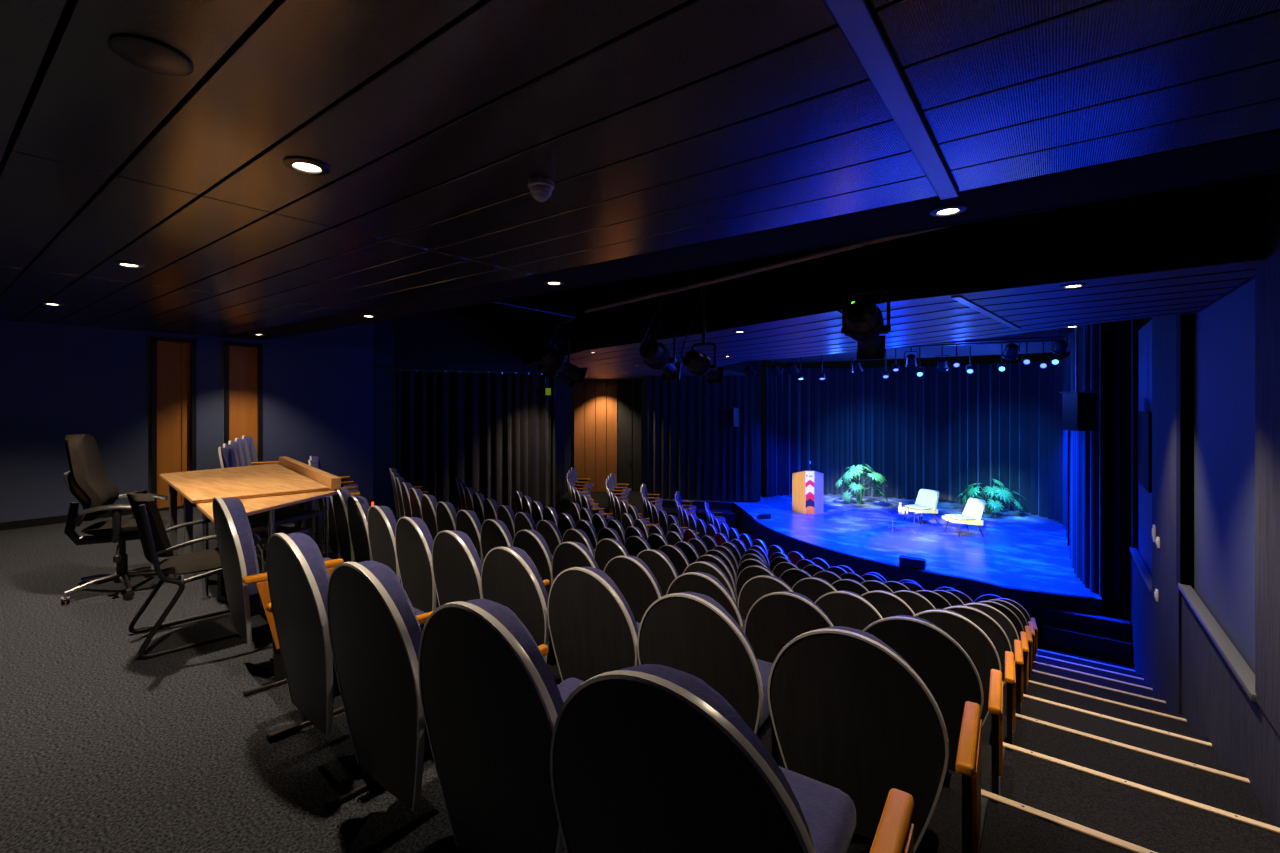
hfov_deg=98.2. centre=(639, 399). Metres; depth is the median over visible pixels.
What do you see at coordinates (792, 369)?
spotlight
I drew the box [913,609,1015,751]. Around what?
seat
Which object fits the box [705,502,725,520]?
seat
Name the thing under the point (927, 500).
lounge chair
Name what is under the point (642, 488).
seat
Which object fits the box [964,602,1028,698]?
seat
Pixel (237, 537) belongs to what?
cushion
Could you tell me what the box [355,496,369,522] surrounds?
cushion
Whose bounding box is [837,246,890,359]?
spotlight
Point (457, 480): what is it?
seat
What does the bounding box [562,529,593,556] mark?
seat
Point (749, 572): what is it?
seat
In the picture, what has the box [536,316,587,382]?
spotlight
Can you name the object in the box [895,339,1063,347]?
bar
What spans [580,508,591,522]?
seat
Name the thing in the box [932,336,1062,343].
bar
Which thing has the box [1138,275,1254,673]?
wall
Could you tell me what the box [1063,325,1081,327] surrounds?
recessed light
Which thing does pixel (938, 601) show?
seat
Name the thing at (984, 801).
trim
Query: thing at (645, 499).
seat
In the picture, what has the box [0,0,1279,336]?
ceiling
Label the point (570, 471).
cushion
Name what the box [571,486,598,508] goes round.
seat
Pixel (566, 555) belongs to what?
seat
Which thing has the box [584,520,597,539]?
cushion
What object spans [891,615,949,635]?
cushion
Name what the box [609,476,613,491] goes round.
cushion
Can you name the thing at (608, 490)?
seat
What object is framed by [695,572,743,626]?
cushion
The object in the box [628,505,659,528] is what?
seat
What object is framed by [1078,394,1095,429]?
grille
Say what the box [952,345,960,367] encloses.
spotlight
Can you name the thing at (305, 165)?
recessed light
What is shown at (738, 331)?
recessed light
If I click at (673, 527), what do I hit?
seat
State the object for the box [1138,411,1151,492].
acoustic panel
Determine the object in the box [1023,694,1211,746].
stair nosing
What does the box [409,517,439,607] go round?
cushion
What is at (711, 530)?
seat
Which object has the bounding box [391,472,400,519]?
seat
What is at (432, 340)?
wall
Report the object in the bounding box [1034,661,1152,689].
stair nosing
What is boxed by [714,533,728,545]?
seat
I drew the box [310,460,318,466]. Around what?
cushion
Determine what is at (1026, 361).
spotlight
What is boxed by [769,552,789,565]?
seat
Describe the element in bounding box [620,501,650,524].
seat
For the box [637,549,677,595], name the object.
seat
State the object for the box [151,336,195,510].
door
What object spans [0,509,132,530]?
baseboard
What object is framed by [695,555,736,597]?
seat
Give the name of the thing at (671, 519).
seat
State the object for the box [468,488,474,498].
cushion
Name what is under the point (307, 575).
cushion
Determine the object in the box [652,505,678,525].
seat
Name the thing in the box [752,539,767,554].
seat
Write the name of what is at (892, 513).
side table
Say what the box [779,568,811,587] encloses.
seat
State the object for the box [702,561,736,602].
cushion
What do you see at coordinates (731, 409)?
grille
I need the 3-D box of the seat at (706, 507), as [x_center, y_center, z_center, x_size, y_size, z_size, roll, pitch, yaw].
[2.291,3.700,16.788,0.643,0.977,0.617,0,0,4]
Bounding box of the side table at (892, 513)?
[888,511,919,532]
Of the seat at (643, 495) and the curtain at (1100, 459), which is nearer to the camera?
the curtain at (1100, 459)
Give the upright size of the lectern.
1.270 m
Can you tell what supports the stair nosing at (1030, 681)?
on the floor
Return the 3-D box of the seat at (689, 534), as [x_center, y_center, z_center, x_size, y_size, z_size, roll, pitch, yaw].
[1.272,3.104,11.323,0.643,0.977,0.617,0,0,-29]
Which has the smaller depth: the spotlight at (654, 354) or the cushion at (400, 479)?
the spotlight at (654, 354)
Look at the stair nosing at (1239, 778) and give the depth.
3.79 m
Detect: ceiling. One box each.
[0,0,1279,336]
[223,128,1279,339]
[436,291,1069,338]
[523,174,1266,379]
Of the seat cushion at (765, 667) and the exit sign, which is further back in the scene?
the exit sign
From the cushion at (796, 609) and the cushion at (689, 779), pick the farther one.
the cushion at (796, 609)
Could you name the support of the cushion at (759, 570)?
on the seat at (749, 572)
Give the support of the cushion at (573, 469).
on the seat at (577, 481)
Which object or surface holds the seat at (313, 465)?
on the floor
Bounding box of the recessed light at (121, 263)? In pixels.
[113,261,144,267]
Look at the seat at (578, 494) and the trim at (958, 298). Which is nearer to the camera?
the trim at (958, 298)
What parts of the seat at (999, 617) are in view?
armrest, panel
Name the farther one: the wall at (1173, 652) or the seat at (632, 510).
the seat at (632, 510)
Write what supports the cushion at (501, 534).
on the seat at (494, 532)
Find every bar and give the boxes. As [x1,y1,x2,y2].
[491,301,575,343]
[584,226,950,312]
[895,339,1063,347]
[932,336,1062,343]
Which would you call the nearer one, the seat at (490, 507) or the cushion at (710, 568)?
the cushion at (710, 568)
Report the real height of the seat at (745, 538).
0.977 m
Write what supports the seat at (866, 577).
on the floor
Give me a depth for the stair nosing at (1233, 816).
2.98 m
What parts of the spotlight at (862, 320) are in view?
shutter frame, colour frame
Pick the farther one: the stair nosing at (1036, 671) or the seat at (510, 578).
the stair nosing at (1036, 671)
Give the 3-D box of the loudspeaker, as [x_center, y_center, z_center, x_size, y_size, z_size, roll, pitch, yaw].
[7.284,-0.442,9.226,0.340,1.900,0.376,0,0,-3]
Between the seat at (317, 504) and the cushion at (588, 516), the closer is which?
the seat at (317, 504)
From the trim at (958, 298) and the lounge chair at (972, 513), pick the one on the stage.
the lounge chair at (972, 513)
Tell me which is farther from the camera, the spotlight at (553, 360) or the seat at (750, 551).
the seat at (750, 551)
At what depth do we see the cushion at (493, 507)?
7.90 m
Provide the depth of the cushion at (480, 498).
8.40 m
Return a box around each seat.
[212,497,343,695]
[218,447,253,528]
[223,443,239,466]
[228,441,244,466]
[235,438,251,465]
[242,436,278,464]
[266,533,433,809]
[308,460,360,533]
[308,464,359,542]
[310,456,358,525]
[315,499,366,554]
[318,498,341,558]
[323,496,354,561]
[327,561,547,852]
[332,488,353,561]
[347,496,372,562]
[368,505,401,583]
[389,468,428,521]
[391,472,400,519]
[395,477,404,516]
[395,517,439,612]
[401,482,412,516]
[410,488,422,519]
[418,599,584,852]
[421,494,437,541]
[432,530,549,605]
[436,502,456,532]
[455,478,461,509]
[456,510,482,564]
[459,482,466,509]
[465,487,474,511]
[473,493,484,526]
[481,519,552,560]
[481,546,556,665]
[483,498,497,519]
[497,505,514,539]
[512,530,552,596]
[514,512,535,534]
[515,491,522,512]
[522,496,531,515]
[531,501,542,526]
[536,520,594,555]
[543,507,557,524]
[548,566,639,681]
[550,664,913,852]
[552,542,599,580]
[557,513,575,538]
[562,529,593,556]
[566,476,590,514]
[567,473,590,510]
[567,479,591,504]
[568,483,594,503]
[569,470,591,490]
[570,502,580,524]
[571,468,592,486]
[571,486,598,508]
[575,490,605,513]
[576,520,597,548]
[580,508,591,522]
[581,495,613,522]
[592,513,606,535]
[594,538,628,570]
[597,528,622,543]
[603,555,662,622]
[606,479,627,497]
[606,482,627,500]
[606,485,629,510]
[607,489,628,516]
[607,520,624,544]
[608,476,629,495]
[610,473,631,491]
[610,492,616,519]
[614,496,642,524]
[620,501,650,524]
[622,513,633,531]
[624,536,650,556]
[625,526,644,540]
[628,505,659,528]
[633,519,647,540]
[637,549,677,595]
[637,592,784,767]
[640,490,662,517]
[641,487,661,505]
[641,493,662,517]
[642,484,662,516]
[643,497,648,520]
[647,501,652,523]
[647,534,668,549]
[648,525,665,538]
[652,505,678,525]
[658,545,689,575]
[659,510,687,537]
[666,531,683,544]
[666,572,744,631]
[667,515,699,538]
[669,523,683,537]
[675,494,695,512]
[675,498,695,521]
[675,541,699,563]
[676,491,695,509]
[676,501,697,526]
[679,505,683,526]
[683,509,706,529]
[683,529,698,541]
[683,561,737,605]
[688,514,696,532]
[688,538,708,555]
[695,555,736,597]
[696,519,705,538]
[701,536,717,549]
[704,550,735,583]
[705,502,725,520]
[705,506,725,523]
[706,510,728,527]
[706,524,729,541]
[709,514,714,524]
[713,546,738,573]
[714,518,720,532]
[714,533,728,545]
[720,523,728,540]
[721,542,741,563]
[728,528,738,541]
[731,539,746,556]
[736,559,769,580]
[736,565,774,598]
[738,575,793,619]
[739,533,751,549]
[739,554,768,567]
[743,549,768,566]
[744,591,833,662]
[749,545,769,564]
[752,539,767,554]
[768,545,783,559]
[768,626,981,852]
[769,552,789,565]
[769,557,791,570]
[772,562,799,577]
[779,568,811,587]
[788,551,804,564]
[792,577,836,602]
[796,559,814,568]
[803,564,825,576]
[812,558,829,569]
[813,571,841,583]
[815,590,882,630]
[826,566,847,575]
[831,579,869,595]
[838,565,854,572]
[840,572,865,582]
[861,574,883,582]
[861,580,892,592]
[861,590,914,617]
[863,615,1002,804]
[866,572,886,581]
[884,581,909,591]
[893,590,935,613]
[899,579,921,586]
[903,582,924,590]
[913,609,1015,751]
[915,590,950,608]
[934,590,963,605]
[935,587,955,589]
[944,605,1023,719]
[947,589,972,603]
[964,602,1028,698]
[974,594,1001,601]
[979,600,1032,683]
[989,599,1035,672]
[996,598,1037,664]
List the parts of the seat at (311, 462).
armrest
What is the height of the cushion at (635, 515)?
0.608 m
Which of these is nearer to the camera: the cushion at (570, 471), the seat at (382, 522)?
the seat at (382, 522)
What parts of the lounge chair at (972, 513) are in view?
seat, backrest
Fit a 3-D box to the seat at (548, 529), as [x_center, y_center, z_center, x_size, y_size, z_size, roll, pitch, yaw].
[-0.880,1.913,6.752,0.643,0.977,0.617,0,0,-40]
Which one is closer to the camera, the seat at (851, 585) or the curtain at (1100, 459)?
the seat at (851, 585)
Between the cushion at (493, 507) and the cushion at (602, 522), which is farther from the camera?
the cushion at (602, 522)
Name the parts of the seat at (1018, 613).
armrest, panel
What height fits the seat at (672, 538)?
0.977 m
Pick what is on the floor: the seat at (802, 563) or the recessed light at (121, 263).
the seat at (802, 563)
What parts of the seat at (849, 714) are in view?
armrest, panel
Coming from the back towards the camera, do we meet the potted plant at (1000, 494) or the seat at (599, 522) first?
the potted plant at (1000, 494)
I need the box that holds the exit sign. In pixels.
[536,387,553,395]
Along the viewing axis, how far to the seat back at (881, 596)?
4.97 m
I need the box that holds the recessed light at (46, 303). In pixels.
[40,302,64,305]
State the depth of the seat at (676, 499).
16.36 m
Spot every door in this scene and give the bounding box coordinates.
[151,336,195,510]
[224,342,262,461]
[618,380,640,490]
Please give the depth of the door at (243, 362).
8.35 m
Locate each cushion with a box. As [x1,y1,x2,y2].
[221,448,234,467]
[222,497,263,615]
[244,436,257,461]
[262,558,334,608]
[286,533,340,697]
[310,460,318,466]
[312,456,320,469]
[339,488,350,506]
[343,484,358,489]
[348,489,360,495]
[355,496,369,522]
[359,561,432,762]
[378,506,401,583]
[398,477,404,484]
[405,483,412,494]
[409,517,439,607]
[413,607,424,624]
[414,488,422,502]
[427,495,437,511]
[444,502,456,524]
[452,530,481,576]
[466,510,481,536]
[466,599,564,849]
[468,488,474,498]
[477,493,483,504]
[489,499,497,513]
[493,519,512,545]
[504,505,514,522]
[507,546,551,661]
[523,512,535,530]
[529,530,552,565]
[536,501,542,514]
[546,520,561,542]
[549,507,557,520]
[557,678,584,702]
[564,513,575,528]
[569,470,574,484]
[572,468,577,484]
[573,542,599,569]
[576,529,593,555]
[581,566,637,639]
[584,495,592,516]
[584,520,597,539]
[585,508,591,520]
[599,514,606,527]
[606,515,613,522]
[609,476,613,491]
[609,528,622,543]
[610,538,628,554]
[611,474,616,489]
[615,520,624,537]
[621,664,813,846]
[626,555,662,596]
[632,506,638,518]
[637,536,650,548]
[640,519,647,532]
[643,484,647,496]
[651,549,677,576]
[671,545,689,564]
[682,592,759,670]
[683,541,699,556]
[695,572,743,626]
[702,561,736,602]
[712,555,735,587]
[718,550,735,572]
[724,546,738,566]
[755,565,774,575]
[757,659,772,731]
[765,575,793,591]
[779,766,855,852]
[780,591,833,625]
[810,577,836,590]
[820,626,912,668]
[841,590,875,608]
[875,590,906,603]
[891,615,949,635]
[905,504,931,509]
[927,609,971,621]
[945,514,975,519]
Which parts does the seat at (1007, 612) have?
armrest, panel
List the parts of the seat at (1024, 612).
armrest, panel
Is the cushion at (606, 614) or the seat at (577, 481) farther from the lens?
the seat at (577, 481)
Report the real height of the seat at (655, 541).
0.977 m
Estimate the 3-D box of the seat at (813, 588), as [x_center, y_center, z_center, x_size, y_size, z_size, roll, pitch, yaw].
[1.897,2.211,5.588,0.632,0.977,0.643,0,0,38]
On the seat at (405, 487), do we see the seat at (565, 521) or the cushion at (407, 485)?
the cushion at (407, 485)
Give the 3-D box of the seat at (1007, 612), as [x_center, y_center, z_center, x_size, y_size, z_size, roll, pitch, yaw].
[4.237,2.807,6.614,0.708,0.977,0.643,0,0,32]
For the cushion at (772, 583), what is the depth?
4.45 m
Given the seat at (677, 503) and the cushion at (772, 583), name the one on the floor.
the seat at (677, 503)
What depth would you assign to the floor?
2.74 m
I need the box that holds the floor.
[0,489,1279,852]
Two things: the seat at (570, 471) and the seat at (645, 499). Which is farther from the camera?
the seat at (570, 471)
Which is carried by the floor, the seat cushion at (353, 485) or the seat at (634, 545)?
the seat at (634, 545)
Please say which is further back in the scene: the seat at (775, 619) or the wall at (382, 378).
the wall at (382, 378)
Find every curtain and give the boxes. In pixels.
[395,366,550,513]
[551,378,569,508]
[648,376,753,501]
[755,360,760,501]
[765,356,1069,545]
[1070,320,1130,600]
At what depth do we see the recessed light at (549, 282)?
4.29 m
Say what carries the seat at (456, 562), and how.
on the floor
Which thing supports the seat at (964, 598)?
on the floor
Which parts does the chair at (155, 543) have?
backrest, arm, seat, arm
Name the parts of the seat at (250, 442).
armrest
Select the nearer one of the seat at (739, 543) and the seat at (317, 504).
the seat at (317, 504)
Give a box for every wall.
[0,320,372,522]
[373,312,540,372]
[373,367,392,511]
[574,380,616,490]
[1129,172,1279,821]
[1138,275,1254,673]
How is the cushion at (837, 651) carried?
on the seat at (849, 714)
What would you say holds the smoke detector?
attached to the ceiling at (655, 125)
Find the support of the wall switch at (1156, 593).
attached to the wall at (1173, 652)
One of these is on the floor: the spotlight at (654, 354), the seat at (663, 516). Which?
the seat at (663, 516)
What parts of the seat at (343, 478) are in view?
armrest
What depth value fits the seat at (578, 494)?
12.25 m
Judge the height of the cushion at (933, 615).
0.608 m
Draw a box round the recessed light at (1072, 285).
[1059,283,1087,287]
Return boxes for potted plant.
[834,464,888,504]
[955,479,1028,513]
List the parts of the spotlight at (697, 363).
shutter frame, colour frame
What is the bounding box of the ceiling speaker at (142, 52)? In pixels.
[108,34,193,75]
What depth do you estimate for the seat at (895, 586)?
7.98 m
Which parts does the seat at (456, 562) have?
armrest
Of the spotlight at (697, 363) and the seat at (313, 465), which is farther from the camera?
the seat at (313, 465)
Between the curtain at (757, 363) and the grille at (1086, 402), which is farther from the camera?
the curtain at (757, 363)
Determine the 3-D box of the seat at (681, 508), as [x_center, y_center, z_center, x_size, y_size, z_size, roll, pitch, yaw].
[1.401,3.402,15.332,0.643,0.977,0.617,0,0,-6]
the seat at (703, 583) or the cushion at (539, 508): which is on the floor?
the seat at (703, 583)
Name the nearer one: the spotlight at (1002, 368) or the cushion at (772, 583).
the cushion at (772, 583)
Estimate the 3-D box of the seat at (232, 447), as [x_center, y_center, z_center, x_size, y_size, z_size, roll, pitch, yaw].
[-4.778,1.018,6.890,0.643,0.977,0.580,0,0,-32]
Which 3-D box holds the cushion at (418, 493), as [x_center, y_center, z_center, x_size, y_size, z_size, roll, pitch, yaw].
[-2.827,1.444,7.139,0.175,0.608,0.535,0,0,-35]
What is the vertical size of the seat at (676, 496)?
0.977 m
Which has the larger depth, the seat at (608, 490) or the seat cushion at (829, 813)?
the seat at (608, 490)
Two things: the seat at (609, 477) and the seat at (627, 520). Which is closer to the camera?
the seat at (627, 520)
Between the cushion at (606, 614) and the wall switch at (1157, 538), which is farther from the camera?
the wall switch at (1157, 538)
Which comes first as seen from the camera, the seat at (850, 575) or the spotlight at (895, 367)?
the seat at (850, 575)
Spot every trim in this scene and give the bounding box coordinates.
[753,519,1090,599]
[951,295,1020,329]
[979,651,1037,851]
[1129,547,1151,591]
[1176,313,1193,588]
[1178,583,1256,701]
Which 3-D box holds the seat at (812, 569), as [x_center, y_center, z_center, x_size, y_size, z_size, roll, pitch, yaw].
[3.000,3.104,9.002,0.643,0.977,0.617,0,0,-45]
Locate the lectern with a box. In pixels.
[792,471,823,513]
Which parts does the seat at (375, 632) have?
armrest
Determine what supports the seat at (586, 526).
on the floor
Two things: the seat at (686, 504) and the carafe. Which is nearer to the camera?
the carafe
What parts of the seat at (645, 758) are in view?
armrest, panel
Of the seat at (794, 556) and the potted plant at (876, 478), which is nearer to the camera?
the seat at (794, 556)
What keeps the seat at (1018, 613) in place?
on the floor
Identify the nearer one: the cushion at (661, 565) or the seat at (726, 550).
the cushion at (661, 565)
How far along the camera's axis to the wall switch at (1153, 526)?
6.65 m
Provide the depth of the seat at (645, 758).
1.08 m
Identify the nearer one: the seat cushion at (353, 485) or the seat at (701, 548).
the seat cushion at (353, 485)
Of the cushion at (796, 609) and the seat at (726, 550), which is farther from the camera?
the seat at (726, 550)
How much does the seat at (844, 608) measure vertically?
0.977 m
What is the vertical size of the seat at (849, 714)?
0.977 m
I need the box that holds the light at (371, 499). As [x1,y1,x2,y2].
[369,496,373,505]
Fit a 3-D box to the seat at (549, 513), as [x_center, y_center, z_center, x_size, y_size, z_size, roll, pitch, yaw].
[-1.218,2.211,9.069,0.643,0.977,0.617,0,0,-32]
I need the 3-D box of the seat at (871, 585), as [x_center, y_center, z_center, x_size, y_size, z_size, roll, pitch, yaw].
[3.215,2.807,7.340,0.632,0.977,0.643,0,0,39]
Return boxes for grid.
[766,327,1074,362]
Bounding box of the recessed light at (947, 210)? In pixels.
[929,204,966,216]
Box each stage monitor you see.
[757,514,770,518]
[899,556,926,568]
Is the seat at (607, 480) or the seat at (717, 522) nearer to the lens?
the seat at (717, 522)
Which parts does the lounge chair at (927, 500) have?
seat, backrest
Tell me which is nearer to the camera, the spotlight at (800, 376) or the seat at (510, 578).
the seat at (510, 578)
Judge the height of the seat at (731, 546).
0.977 m
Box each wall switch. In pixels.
[1152,525,1155,541]
[1154,589,1158,601]
[1156,537,1159,547]
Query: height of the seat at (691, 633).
0.977 m
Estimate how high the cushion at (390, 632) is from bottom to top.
0.608 m
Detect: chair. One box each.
[61,434,181,604]
[126,490,268,658]
[903,489,938,525]
[942,498,985,536]
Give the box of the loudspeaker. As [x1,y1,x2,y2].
[1060,327,1096,430]
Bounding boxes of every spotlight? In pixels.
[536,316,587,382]
[536,328,574,386]
[640,296,681,379]
[681,286,723,382]
[744,361,755,377]
[787,358,798,374]
[797,357,803,379]
[819,355,825,379]
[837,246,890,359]
[851,351,863,372]
[882,348,888,378]
[892,348,899,371]
[904,346,917,366]
[916,347,923,376]
[935,346,948,370]
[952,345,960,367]
[966,345,973,373]
[997,344,1005,371]
[1001,340,1019,359]
[1022,342,1031,364]
[1039,342,1047,368]
[1050,341,1059,364]
[1051,335,1067,354]
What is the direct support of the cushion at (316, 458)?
on the seat at (343, 478)
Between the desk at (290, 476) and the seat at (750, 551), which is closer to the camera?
the desk at (290, 476)
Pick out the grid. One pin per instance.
(981, 349)
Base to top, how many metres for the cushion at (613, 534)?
0.608 m
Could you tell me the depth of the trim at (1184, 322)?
5.25 m
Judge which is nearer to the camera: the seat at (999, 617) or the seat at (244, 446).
the seat at (999, 617)
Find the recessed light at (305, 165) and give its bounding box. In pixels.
[283,156,329,174]
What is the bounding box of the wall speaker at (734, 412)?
[730,408,743,426]
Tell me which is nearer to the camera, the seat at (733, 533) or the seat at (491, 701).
the seat at (491, 701)
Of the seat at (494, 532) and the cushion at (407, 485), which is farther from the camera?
the cushion at (407, 485)
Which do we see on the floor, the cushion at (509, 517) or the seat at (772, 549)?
the seat at (772, 549)
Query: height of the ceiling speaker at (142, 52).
0.014 m
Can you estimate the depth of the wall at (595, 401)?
21.75 m
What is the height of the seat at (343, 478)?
0.977 m
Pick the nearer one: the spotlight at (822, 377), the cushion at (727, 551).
the cushion at (727, 551)
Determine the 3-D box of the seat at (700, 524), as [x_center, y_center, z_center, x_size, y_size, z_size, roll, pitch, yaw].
[1.747,3.402,13.626,0.643,0.977,0.617,0,0,-17]
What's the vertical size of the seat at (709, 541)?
0.977 m
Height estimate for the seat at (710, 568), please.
0.977 m
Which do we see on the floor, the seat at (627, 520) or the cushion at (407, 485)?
the seat at (627, 520)
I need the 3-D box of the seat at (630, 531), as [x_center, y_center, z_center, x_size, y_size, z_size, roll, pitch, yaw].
[0.141,2.509,9.006,0.643,0.977,0.617,0,0,-35]
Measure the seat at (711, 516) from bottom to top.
0.977 m
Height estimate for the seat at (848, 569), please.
0.977 m
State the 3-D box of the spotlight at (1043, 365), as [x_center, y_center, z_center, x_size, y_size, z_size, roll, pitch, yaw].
[8.895,-0.975,12.233,0.171,0.582,0.170,0,0,37]
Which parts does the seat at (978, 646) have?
armrest, panel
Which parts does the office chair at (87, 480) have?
backrest, armrest, arm post, seat, armrest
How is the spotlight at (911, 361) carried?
hanging from the bar at (1055, 337)
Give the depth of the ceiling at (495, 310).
12.18 m
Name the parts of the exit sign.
lit panel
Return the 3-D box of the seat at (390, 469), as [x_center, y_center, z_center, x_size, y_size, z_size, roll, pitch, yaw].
[-3.850,1.615,9.300,0.643,0.977,0.688,0,0,-26]
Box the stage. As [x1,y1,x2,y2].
[660,487,1128,638]
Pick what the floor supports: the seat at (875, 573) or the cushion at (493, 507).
the seat at (875, 573)
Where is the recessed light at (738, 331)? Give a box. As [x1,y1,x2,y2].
[733,330,746,332]
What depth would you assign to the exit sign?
9.67 m
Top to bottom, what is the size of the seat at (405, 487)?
0.977 m
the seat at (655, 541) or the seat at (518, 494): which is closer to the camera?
the seat at (655, 541)
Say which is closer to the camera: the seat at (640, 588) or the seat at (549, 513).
the seat at (640, 588)
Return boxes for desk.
[160,456,340,578]
[194,489,337,600]
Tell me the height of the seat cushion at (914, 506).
0.075 m
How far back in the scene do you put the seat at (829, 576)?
7.50 m
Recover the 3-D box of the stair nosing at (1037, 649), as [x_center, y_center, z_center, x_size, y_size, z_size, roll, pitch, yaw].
[7.138,4.184,8.930,1.260,0.013,0.042,0,0,37]
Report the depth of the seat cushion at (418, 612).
2.66 m
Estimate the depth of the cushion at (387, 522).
4.25 m
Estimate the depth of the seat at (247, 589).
2.93 m
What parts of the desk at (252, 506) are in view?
leg, leg, leg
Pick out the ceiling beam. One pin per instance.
(858, 20)
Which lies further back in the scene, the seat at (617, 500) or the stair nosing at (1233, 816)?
the seat at (617, 500)
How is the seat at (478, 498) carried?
on the floor
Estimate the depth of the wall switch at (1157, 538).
6.38 m
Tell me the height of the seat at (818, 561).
0.977 m
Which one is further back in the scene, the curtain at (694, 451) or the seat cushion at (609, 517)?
the curtain at (694, 451)
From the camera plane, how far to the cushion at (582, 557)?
4.32 m
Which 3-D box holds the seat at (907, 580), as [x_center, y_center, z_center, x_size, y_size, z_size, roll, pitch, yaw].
[5.018,3.700,10.116,0.632,0.977,0.643,0,0,41]
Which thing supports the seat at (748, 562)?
on the floor
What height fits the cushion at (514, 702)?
0.608 m
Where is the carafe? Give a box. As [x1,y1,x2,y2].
[898,502,902,511]
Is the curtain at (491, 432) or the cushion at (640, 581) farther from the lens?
the curtain at (491, 432)
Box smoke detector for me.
[528,178,553,201]
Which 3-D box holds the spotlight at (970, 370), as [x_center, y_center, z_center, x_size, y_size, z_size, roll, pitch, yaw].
[7.705,-0.935,12.947,0.169,0.663,0.170,0,0,37]
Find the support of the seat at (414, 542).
on the floor
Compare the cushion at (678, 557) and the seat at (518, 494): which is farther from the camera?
the seat at (518, 494)
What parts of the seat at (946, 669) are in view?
armrest, panel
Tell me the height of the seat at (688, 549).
0.977 m
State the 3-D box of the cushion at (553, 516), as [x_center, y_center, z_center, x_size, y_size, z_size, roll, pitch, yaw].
[-1.407,2.040,8.969,0.175,0.608,0.535,0,0,-32]
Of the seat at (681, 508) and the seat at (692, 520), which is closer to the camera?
the seat at (692, 520)
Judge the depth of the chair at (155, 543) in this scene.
3.37 m
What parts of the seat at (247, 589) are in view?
armrest, panel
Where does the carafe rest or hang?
on the side table at (892, 513)
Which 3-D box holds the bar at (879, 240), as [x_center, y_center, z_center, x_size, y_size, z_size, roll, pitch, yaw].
[1.163,-1.212,5.091,0.107,0.048,6.277,0,0,-37]
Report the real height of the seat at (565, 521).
0.977 m
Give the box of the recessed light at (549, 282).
[544,280,563,284]
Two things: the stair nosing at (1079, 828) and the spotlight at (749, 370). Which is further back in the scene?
the spotlight at (749, 370)
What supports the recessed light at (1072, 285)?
in the ceiling at (1225, 218)
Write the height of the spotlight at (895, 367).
0.577 m
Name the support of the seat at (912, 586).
on the floor
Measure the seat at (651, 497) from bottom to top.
0.977 m
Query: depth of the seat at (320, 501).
6.08 m
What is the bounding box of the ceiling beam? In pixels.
[825,0,958,199]
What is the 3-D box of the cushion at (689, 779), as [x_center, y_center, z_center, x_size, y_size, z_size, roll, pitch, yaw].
[0.078,0.848,1.139,0.567,0.608,0.175,0,0,34]
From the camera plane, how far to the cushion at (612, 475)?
17.33 m
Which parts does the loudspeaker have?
plate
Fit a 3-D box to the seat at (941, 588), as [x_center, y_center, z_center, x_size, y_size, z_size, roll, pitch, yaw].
[5.480,3.700,9.745,0.644,0.977,0.643,0,0,37]
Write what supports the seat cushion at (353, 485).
on the seat at (343, 478)
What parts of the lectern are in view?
panel, panel, panel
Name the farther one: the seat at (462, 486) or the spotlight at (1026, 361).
the spotlight at (1026, 361)
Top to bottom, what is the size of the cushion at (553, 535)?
0.608 m
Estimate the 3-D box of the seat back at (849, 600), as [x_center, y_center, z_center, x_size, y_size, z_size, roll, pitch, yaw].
[1.581,1.742,4.186,0.559,0.608,0.175,0,0,36]
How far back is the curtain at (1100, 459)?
9.39 m
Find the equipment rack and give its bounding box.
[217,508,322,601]
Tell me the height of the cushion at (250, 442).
0.608 m
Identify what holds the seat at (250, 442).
on the floor
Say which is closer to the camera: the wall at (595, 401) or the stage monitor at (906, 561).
the stage monitor at (906, 561)
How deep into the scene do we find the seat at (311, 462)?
7.66 m
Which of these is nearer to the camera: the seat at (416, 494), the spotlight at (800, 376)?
the seat at (416, 494)
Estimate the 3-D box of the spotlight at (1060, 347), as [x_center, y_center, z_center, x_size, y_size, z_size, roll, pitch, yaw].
[8.628,-1.119,11.414,0.284,0.407,0.306,0,0,37]
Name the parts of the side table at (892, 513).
leg frame, leg frame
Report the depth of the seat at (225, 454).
6.17 m
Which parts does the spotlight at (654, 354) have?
shutter frame, colour frame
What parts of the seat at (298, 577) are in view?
armrest, armrest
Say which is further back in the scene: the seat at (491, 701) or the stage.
the stage
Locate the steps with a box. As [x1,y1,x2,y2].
[1043,606,1130,662]
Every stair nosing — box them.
[981,789,1156,852]
[1003,742,1279,833]
[1015,713,1249,783]
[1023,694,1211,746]
[1029,680,1186,721]
[1032,669,1165,703]
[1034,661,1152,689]
[1036,654,1143,679]
[1037,649,1134,671]
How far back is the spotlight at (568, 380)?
8.64 m
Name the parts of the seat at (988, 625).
armrest, panel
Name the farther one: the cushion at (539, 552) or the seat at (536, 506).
the seat at (536, 506)
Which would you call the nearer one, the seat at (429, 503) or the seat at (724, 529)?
the seat at (429, 503)
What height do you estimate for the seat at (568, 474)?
0.977 m
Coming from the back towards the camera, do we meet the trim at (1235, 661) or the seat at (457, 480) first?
the seat at (457, 480)
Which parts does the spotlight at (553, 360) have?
colour frame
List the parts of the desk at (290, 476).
leg, leg, modesty panel, leg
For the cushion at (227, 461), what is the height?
0.608 m
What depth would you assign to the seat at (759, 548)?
10.99 m
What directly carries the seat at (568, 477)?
on the floor
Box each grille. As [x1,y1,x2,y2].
[730,408,733,425]
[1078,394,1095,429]

